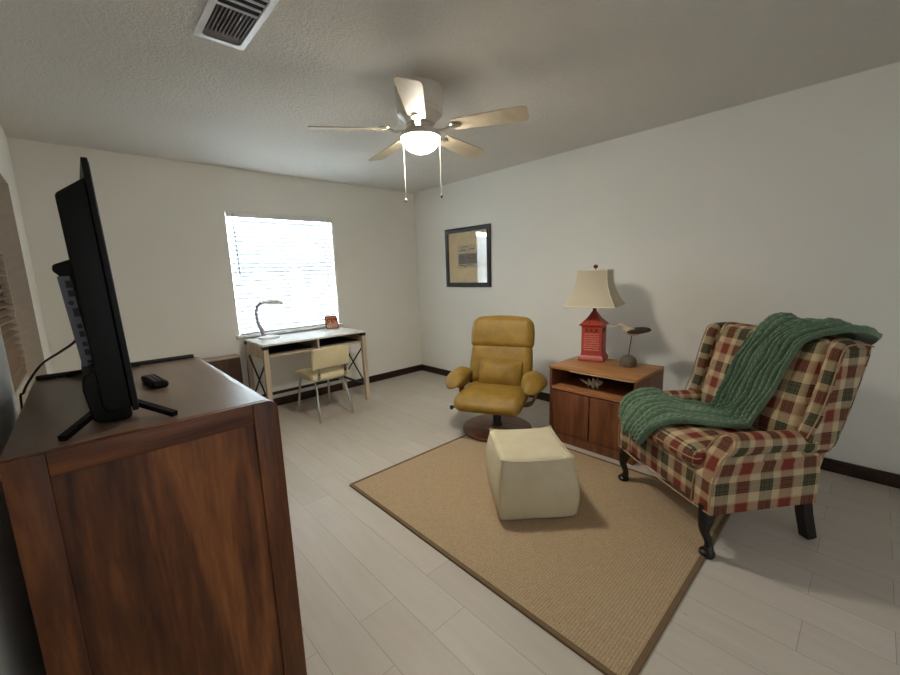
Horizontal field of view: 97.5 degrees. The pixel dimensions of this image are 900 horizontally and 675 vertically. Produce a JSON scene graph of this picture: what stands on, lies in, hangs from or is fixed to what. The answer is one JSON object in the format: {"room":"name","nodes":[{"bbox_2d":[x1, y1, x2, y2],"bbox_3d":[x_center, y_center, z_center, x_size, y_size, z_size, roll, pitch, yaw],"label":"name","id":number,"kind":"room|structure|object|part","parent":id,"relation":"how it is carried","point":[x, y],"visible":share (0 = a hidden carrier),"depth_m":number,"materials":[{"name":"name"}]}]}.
{"room":"living room","nodes":[
{"label":"living room","id":0,"kind":"room"},
{"bbox_2d":[0,125,53,674],"bbox_3d":[-1.195,0.059,0.870,0.140,2.440,5.840,-11,13,-42],"label":"wall","id":1,"kind":"structure","parent":0,"point":[20,650],"depth_m":1.10,"materials":[{"name":"white paint"}]},
{"bbox_2d":[0,173,46,413],"bbox_3d":[-2.199,-0.262,1.907,0.152,1.200,1.475,-11,13,-42],"label":"window","id":2,"kind":"structure","parent":1,"relation":"in","point":[18,324],"depth_m":2.42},
{"bbox_3d":[-2.219,-0.258,1.888,0.030,1.200,1.475,-11,13,-42],"label":"shutter frame","id":3,"kind":"part","parent":2,"relation":"part of","materials":[{"name":"white wood"}]},
{"bbox_2d":[7,137,421,398],"bbox_3d":[-1.838,-0.491,4.319,3.975,2.440,0.140,-11,13,-42],"label":"wall","id":4,"kind":"structure","parent":0,"point":[163,221],"depth_m":3.71,"materials":[{"name":"white paint"}]},
{"bbox_2d":[225,216,343,338],"bbox_3d":[-1.780,-0.688,4.310,1.170,1.242,0.175,-11,13,-42],"label":"window","id":5,"kind":"structure","parent":4,"relation":"in","point":[324,224],"depth_m":4.22,"materials":[{"name":"white paint"}]},
{"bbox_2d":[225,210,336,334],"bbox_3d":[-1.763,-0.699,4.289,1.096,1.224,0.087,-11,13,-42],"label":"window blind","id":6,"kind":"object","parent":5,"relation":"attached to","point":[290,264],"visible":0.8,"depth_m":4.25,"materials":[{"name":"white paint"}]},
{"bbox_3d":[-2.092,-0.621,4.007,0.003,1.155,0.051,-11,13,-42],"label":"ladder cord","id":7,"kind":"part","parent":6,"relation":"part of","materials":[{"name":"white fabric"}]},
{"bbox_3d":[-1.752,-0.105,4.397,1.076,0.018,0.048,-11,13,-42],"label":"rail","id":8,"kind":"part","parent":6,"relation":"part of","materials":[{"name":"white paint"}]},
{"bbox_3d":[-1.771,-0.681,4.302,0.003,1.155,0.051,-11,13,-42],"label":"ladder cord","id":9,"kind":"part","parent":6,"relation":"part of","materials":[{"name":"white fabric"}]},
{"bbox_3d":[-1.744,-0.085,4.393,1.170,0.022,0.130,-11,13,-42],"label":"sill","id":10,"kind":"part","parent":5,"relation":"part of","materials":[{"name":"white paint"}]},
{"bbox_2d":[273,364,421,405],"bbox_3d":[-1.745,0.677,4.455,3.663,0.085,0.016,-11,13,-42],"label":"baseboard","id":11,"kind":"structure","parent":4,"relation":"attached to","point":[336,387],"depth_m":4.82,"materials":[{"name":"brown wood"}]},
{"bbox_2d":[0,0,899,192],"bbox_3d":[0.114,-1.460,1.998,3.975,0.100,5.980,-11,13,-42],"label":"ceiling","id":12,"kind":"structure","parent":0,"point":[134,77],"depth_m":2.10,"materials":[{"name":"white paint"}]},
{"bbox_2d":[193,0,278,50],"bbox_3d":[-0.879,-1.305,1.607,0.204,0.012,0.470,-11,13,-42],"label":"ceiling vent","id":13,"kind":"object","parent":12,"relation":"in","point":[232,23],"visible":1,"depth_m":1.63,"materials":[{"name":"white metal"}]},
{"bbox_2d":[307,75,528,202],"bbox_3d":[-0.176,-1.141,2.383,1.217,0.636,1.209,-11,13,-42],"label":"ceiling fan","id":14,"kind":"object","parent":12,"relation":"hanging from","point":[418,100],"visible":1,"depth_m":2.23,"materials":[{"name":"beige wood"}]},
{"bbox_3d":[-0.575,-1.174,2.219,0.427,0.053,0.130,-5,10,-17],"label":"blade","id":15,"kind":"part","parent":14,"relation":"part of","materials":[{"name":"beige wood"}]},
{"bbox_3d":[-0.415,-1.262,2.676,0.130,0.046,0.427,-8,11,-34],"label":"blade","id":16,"kind":"part","parent":14,"relation":"part of","materials":[{"name":"beige wood"}]},
{"bbox_3d":[-0.272,-1.010,2.365,0.004,0.347,0.004,-11,13,-42],"label":"pull chain","id":17,"kind":"part","parent":14,"relation":"part of","materials":[{"name":"silver metal"}]},
{"bbox_3d":[-0.183,-1.160,1.922,0.130,0.036,0.427,-2,9,1],"label":"blade","id":18,"kind":"part","parent":14,"relation":"part of","materials":[{"name":"beige wood"}]},
{"bbox_3d":[-0.173,-1.144,2.348,0.230,0.094,0.230,-11,13,-42],"label":"lamp shade","id":19,"kind":"part","parent":14,"relation":"part of","materials":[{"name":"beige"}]},
{"bbox_3d":[-0.057,-1.029,2.374,0.004,0.327,0.004,-11,13,-42],"label":"pull chain","id":20,"kind":"part","parent":14,"relation":"part of","materials":[{"name":"silver metal"}]},
{"bbox_3d":[0.076,-1.279,2.665,0.130,0.043,0.427,5,12,37],"label":"blade","id":21,"kind":"part","parent":14,"relation":"part of","materials":[{"name":"beige wood"}]},
{"bbox_3d":[0.220,-1.217,2.198,0.427,0.036,0.130,1,10,19],"label":"blade","id":22,"kind":"part","parent":14,"relation":"part of","materials":[{"name":"beige wood"}]},
{"bbox_2d":[278,370,899,674],"bbox_3d":[0.663,1.100,1.919,3.975,0.080,7.340,-11,13,-42],"label":"floor","id":23,"kind":"structure","parent":0,"point":[375,598],"depth_m":1.76,"materials":[{"name":"white wood"}]},
{"bbox_2d":[0,354,306,674],"bbox_3d":[-1.016,0.669,1.420,0.572,1.046,0.975,-11,13,-42],"label":"dresser","id":24,"kind":"object","parent":23,"relation":"on","point":[148,542],"visible":0.97,"depth_m":1.03,"materials":[{"name":"brown wood"}]},
{"bbox_2d":[52,157,177,440],"bbox_3d":[-1.142,-0.139,1.266,0.229,0.638,0.971,-11,13,-42],"label":"television","id":25,"kind":"object","parent":24,"relation":"on","point":[85,280],"visible":1,"depth_m":0.96,"materials":[{"name":"black plastic"}]},
{"bbox_2d":[19,339,75,409],"bbox_3d":[-1.209,0.490,1.266,0.493,1.062,0.031,2,10,25],"label":"power cord","id":26,"kind":"object","parent":25,"relation":"attached to","point":[73,342],"visible":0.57,"depth_m":1.26,"materials":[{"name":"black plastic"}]},
{"bbox_3d":[-0.984,-0.040,1.039,0.040,0.240,0.003,-11,13,-42],"label":"port plate","id":27,"kind":"part","parent":25,"relation":"part of","materials":[{"name":"black plastic"}]},
{"bbox_3d":[-1.139,-0.159,1.294,0.030,0.610,0.930,-11,13,-42],"label":"panel","id":28,"kind":"part","parent":25,"relation":"part of","materials":[{"name":"black plastic"}]},
{"bbox_3d":[-0.711,0.246,0.985,0.414,0.058,0.010,-11,13,-42],"label":"rail","id":29,"kind":"part","parent":24,"relation":"part of","materials":[{"name":"brown wood"}]},
{"bbox_2d":[141,374,168,388],"bbox_3d":[-1.027,0.149,1.372,0.170,0.026,0.046,6,12,41],"label":"remote control","id":30,"kind":"object","parent":24,"relation":"on","point":[155,381],"visible":1,"depth_m":1.33,"materials":[{"name":"black plastic"}]},
{"bbox_2d":[202,354,242,383],"bbox_3d":[-2.388,0.542,3.707,0.806,0.640,0.156,-11,13,-42],"label":"base cabinet","id":31,"kind":"object","parent":23,"relation":"on","point":[230,365],"visible":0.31,"depth_m":3.82,"materials":[{"name":"brown wood"}]},
{"bbox_3d":[-2.335,0.539,3.652,0.725,0.540,0.005,-11,13,-42],"label":"panel","id":32,"kind":"part","parent":31,"relation":"part of","materials":[{"name":"brown wood"}]},
{"bbox_2d":[244,327,370,400],"bbox_3d":[-1.490,0.357,4.212,1.084,0.780,0.563,-11,13,-42],"label":"writing desk","id":33,"kind":"object","parent":23,"relation":"on","point":[299,342],"visible":0.96,"depth_m":4.06,"materials":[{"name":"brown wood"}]},
{"bbox_3d":[-2.042,0.410,4.055,0.054,0.763,0.047,-11,13,-42],"label":"leg","id":34,"kind":"part","parent":33,"relation":"part of","materials":[{"name":"brown wood"}]},
{"bbox_3d":[-1.690,0.461,3.682,0.054,0.763,0.047,-11,13,-42],"label":"leg","id":35,"kind":"part","parent":33,"relation":"part of","materials":[{"name":"brown wood"}]},
{"bbox_2d":[255,300,282,339],"bbox_3d":[-1.820,-0.188,3.994,0.263,0.387,0.199,-7,11,-28],"label":"desk lamp","id":36,"kind":"object","parent":33,"relation":"on","point":[264,336],"visible":1,"depth_m":3.95,"materials":[{"name":"white plastic"}]},
{"bbox_3d":[-1.501,0.050,4.162,1.052,0.122,0.533,-11,13,-42],"label":"cubby frame","id":37,"kind":"part","parent":33,"relation":"part of","materials":[{"name":"brown wood"}]},
{"bbox_2d":[325,315,338,328],"bbox_3d":[-1.370,-0.176,4.567,0.146,0.148,0.056,-9,12,-36],"label":"framed photo","id":38,"kind":"object","parent":33,"relation":"on","point":[331,322],"visible":0.99,"depth_m":4.55},
{"bbox_3d":[-1.290,0.271,4.745,0.054,0.763,0.047,-11,13,-42],"label":"leg","id":39,"kind":"part","parent":33,"relation":"part of","materials":[{"name":"brown wood"}]},
{"bbox_3d":[-1.109,0.499,4.591,0.020,0.020,0.475,-11,13,-42],"label":"rail","id":40,"kind":"part","parent":33,"relation":"part of","materials":[{"name":"black metal"}]},
{"bbox_3d":[-0.938,0.321,4.372,0.054,0.763,0.047,-11,13,-42],"label":"leg","id":41,"kind":"part","parent":33,"relation":"part of","materials":[{"name":"brown wood"}]},
{"bbox_2d":[295,344,353,423],"bbox_3d":[-1.282,0.416,3.988,0.528,0.727,0.400,7,13,44],"label":"desk chair","id":42,"kind":"object","parent":23,"relation":"on","point":[325,361],"visible":1,"depth_m":3.81,"materials":[{"name":"plastic"}]},
{"bbox_3d":[-1.515,0.578,4.048,0.151,0.403,0.043,0,10,14],"label":"leg","id":43,"kind":"part","parent":42,"relation":"part of","materials":[{"name":"silver metal"}]},
{"bbox_3d":[-1.285,0.606,3.845,0.041,0.400,0.267,-5,10,-18],"label":"leg","id":44,"kind":"part","parent":42,"relation":"part of","materials":[{"name":"silver metal"}]},
{"bbox_3d":[-1.290,0.352,3.983,0.400,0.083,0.400,7,13,44],"label":"seat","id":45,"kind":"part","parent":42,"relation":"part of","materials":[{"name":"plastic"}]},
{"bbox_3d":[-1.310,0.538,4.250,0.043,0.403,0.151,-4,10,-14],"label":"leg","id":46,"kind":"part","parent":42,"relation":"part of","materials":[{"name":"silver metal"}]},
{"bbox_3d":[-1.137,0.186,3.794,0.093,0.219,0.390,7,13,44],"label":"backrest","id":47,"kind":"part","parent":42,"relation":"part of","materials":[{"name":"plastic"}]},
{"bbox_3d":[-1.105,0.570,4.023,0.267,0.400,0.041,1,10,18],"label":"leg","id":48,"kind":"part","parent":42,"relation":"part of","materials":[{"name":"silver metal"}]},
{"bbox_2d":[349,434,731,674],"bbox_3d":[0.488,0.972,2.453,1.460,0.010,1.844,-11,13,-42],"label":"area rug","id":49,"kind":"object","parent":23,"relation":"on","point":[606,580],"visible":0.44,"depth_m":2.00,"materials":[{"name":"beige carpet"}]},
{"bbox_2d":[446,315,547,441],"bbox_3d":[0.395,0.324,3.382,0.877,0.968,0.766,2,10,21],"label":"recliner","id":50,"kind":"object","parent":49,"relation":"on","point":[497,337],"visible":0.91,"depth_m":3.40,"materials":[{"name":"yellow leather"}]},
{"bbox_3d":[0.114,0.359,3.503,0.110,0.144,0.380,2,10,21],"label":"arm","id":51,"kind":"part","parent":50,"relation":"part of","materials":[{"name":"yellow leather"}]},
{"bbox_2d":[454,381,529,416],"bbox_3d":[0.379,0.485,3.354,0.566,0.164,0.640,2,10,21],"label":"seat cushion","id":52,"kind":"object","parent":50,"relation":"on","point":[482,398],"depth_m":3.13,"materials":[{"name":"yellow leather"}]},
{"bbox_3d":[0.406,0.492,3.422,0.674,0.176,0.105,2,10,21],"label":"bent frame","id":53,"kind":"part","parent":50,"relation":"part of","materials":[{"name":"yellow leather"}]},
{"bbox_2d":[478,358,522,385],"bbox_3d":[0.435,0.312,3.427,0.376,0.232,0.165,2,10,21],"label":"lumbar pillow","id":54,"kind":"object","parent":50,"relation":"on","point":[504,372],"visible":0.76,"depth_m":3.37,"materials":[{"name":"yellow leather"}]},
{"bbox_3d":[0.460,0.234,3.541,0.560,0.371,0.227,2,10,21],"label":"backrest","id":55,"kind":"part","parent":50,"relation":"part of","materials":[{"name":"yellow leather"}]},
{"bbox_2d":[485,425,579,519],"bbox_3d":[0.472,0.797,2.384,0.460,0.366,0.506,-2,9,-2],"label":"ottoman","id":56,"kind":"object","parent":49,"relation":"on","point":[531,473],"visible":1,"depth_m":2.15,"materials":[{"name":"beige fabric"}]},
{"bbox_2d":[549,355,663,464],"bbox_3d":[1.220,0.526,3.128,0.506,0.620,0.688,-11,13,-42],"label":"base cabinet","id":57,"kind":"object","parent":23,"relation":"on","point":[581,416],"visible":0.68,"depth_m":3.00,"materials":[{"name":"brown wood"}]},
{"bbox_3d":[0.997,0.504,3.371,0.500,0.598,0.018,-11,13,-42],"label":"panel","id":58,"kind":"part","parent":57,"relation":"part of","materials":[{"name":"brown wood"}]},
{"bbox_3d":[0.940,0.603,3.096,0.018,0.347,0.314,-11,13,-42],"label":"door","id":59,"kind":"part","parent":57,"relation":"part of","materials":[{"name":"brown wood"}]},
{"bbox_2d":[580,377,603,388],"bbox_3d":[1.101,0.347,3.060,0.172,0.091,0.072,1,10,17],"label":"shell","id":60,"kind":"object","parent":57,"relation":"on","point":[595,383],"visible":1,"depth_m":3.04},
{"bbox_2d":[552,374,633,402],"bbox_3d":[1.215,0.394,3.105,0.484,0.024,0.644,-11,13,-42],"label":"shelf","id":61,"kind":"object","parent":57,"relation":"attached to","point":[611,390],"depth_m":3.08,"materials":[{"name":"brown wood"}]},
{"bbox_2d":[563,265,625,362],"bbox_3d":[1.189,-0.204,3.249,0.401,0.781,0.401,4,11,34],"label":"table lamp","id":62,"kind":"object","parent":57,"relation":"on","point":[596,288],"visible":1,"depth_m":3.16,"materials":[{"name":"red ceramic"}]},
{"bbox_3d":[1.182,-0.405,3.216,0.394,0.285,0.394,4,11,34],"label":"lamp shade","id":63,"kind":"part","parent":62,"relation":"part of","materials":[{"name":"fabric"}]},
{"bbox_3d":[1.182,-0.405,3.216,0.401,0.293,0.401,4,11,34],"label":"shade trim","id":64,"kind":"part","parent":62,"relation":"part of","materials":[{"name":"beige fabric"}]},
{"bbox_3d":[1.160,0.634,2.863,0.018,0.347,0.314,-11,13,-42],"label":"door","id":65,"kind":"part","parent":57,"relation":"part of","materials":[{"name":"brown wood"}]},
{"bbox_2d":[609,323,650,367],"bbox_3d":[1.370,0.054,3.024,0.295,0.334,0.128,2,10,20],"label":"bird figurine","id":66,"kind":"object","parent":57,"relation":"on","point":[629,361],"visible":1,"depth_m":2.99,"materials":[{"name":"stone"}]},
{"bbox_3d":[1.449,0.568,2.892,0.500,0.598,0.018,-11,13,-42],"label":"panel","id":67,"kind":"part","parent":57,"relation":"part of","materials":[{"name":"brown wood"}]},
{"bbox_2d":[618,322,873,559],"bbox_3d":[1.502,0.474,2.200,0.807,1.020,0.807,-3,9,-7],"label":"wingback chair","id":68,"kind":"object","parent":23,"relation":"on","point":[775,462],"visible":0.81,"depth_m":1.88,"materials":[{"name":"fabric"}]},
{"bbox_3d":[1.142,0.808,2.542,0.102,0.255,0.110,-3,9,-7],"label":"leg","id":69,"kind":"part","parent":68,"relation":"part of","materials":[{"name":"black wood"}]},
{"bbox_3d":[1.385,0.517,2.528,0.583,0.377,0.124,-3,9,-7],"label":"arm","id":70,"kind":"part","parent":68,"relation":"part of","materials":[{"name":"fabric"}]},
{"bbox_3d":[1.439,0.656,2.220,0.587,0.200,0.660,-3,9,-7],"label":"seat","id":71,"kind":"part","parent":68,"relation":"part of","materials":[{"name":"fabric"}]},
{"bbox_2d":[647,424,761,467],"bbox_3d":[1.380,0.528,2.192,0.544,0.149,0.583,-3,9,-7],"label":"seat cushion","id":72,"kind":"object","parent":68,"relation":"on","point":[685,445],"depth_m":2.02,"materials":[{"name":"fabric"}]},
{"bbox_3d":[1.233,0.914,1.894,0.102,0.258,0.110,-3,9,-7],"label":"leg","id":73,"kind":"part","parent":68,"relation":"part of","materials":[{"name":"black wood"}]},
{"bbox_2d":[618,312,882,443],"bbox_3d":[1.518,0.235,2.151,1.050,0.719,0.482,0,10,13],"label":"knit throw","id":74,"kind":"object","parent":68,"relation":"on","point":[754,374],"visible":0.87,"depth_m":2.12,"materials":[{"name":"green fabric"}]},
{"bbox_3d":[1.476,0.621,1.883,0.583,0.377,0.124,-3,9,-7],"label":"arm","id":75,"kind":"part","parent":68,"relation":"part of","materials":[{"name":"fabric"}]},
{"bbox_2d":[701,324,829,430],"bbox_3d":[1.707,0.224,2.188,0.212,0.536,0.620,-3,9,-7],"label":"cushion","id":76,"kind":"object","parent":68,"relation":"on","point":[789,404],"depth_m":1.99,"materials":[{"name":"fabric"}]},
{"bbox_3d":[1.730,0.255,2.197,0.293,0.603,0.670,-3,9,-7],"label":"backrest","id":77,"kind":"part","parent":68,"relation":"part of","materials":[{"name":"fabric"}]},
{"bbox_3d":[1.780,0.893,1.980,0.106,0.247,0.051,-3,9,-7],"label":"leg","id":78,"kind":"part","parent":68,"relation":"part of","materials":[{"name":"black wood"}]},
{"bbox_2d":[414,62,899,474],"bbox_3d":[1.603,-0.462,3.440,0.140,2.440,5.840,-11,13,-42],"label":"wall","id":79,"kind":"structure","parent":0,"point":[788,202],"depth_m":2.96,"materials":[{"name":"white paint"}]},
{"bbox_2d":[445,224,491,286],"bbox_3d":[0.202,-0.961,4.738,0.027,0.704,0.744,-11,13,-42],"label":"wall picture","id":80,"kind":"object","parent":79,"relation":"attached to","point":[467,249],"visible":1,"depth_m":4.72,"materials":[{"name":"paper"}]},
{"bbox_2d":[457,244,477,268],"bbox_3d":[0.208,-0.972,4.742,0.001,0.280,0.340,-11,13,-42],"label":"print","id":81,"kind":"object","parent":80,"relation":"attached to","point":[467,254],"depth_m":4.74},
{"bbox_2d":[422,364,899,488],"bbox_3d":[1.538,0.703,3.631,0.016,0.085,5.700,-11,13,-42],"label":"baseboard","id":82,"kind":"structure","parent":79,"relation":"attached to","point":[890,479],"depth_m":2.53,"materials":[{"name":"brown wood"}]}
]}

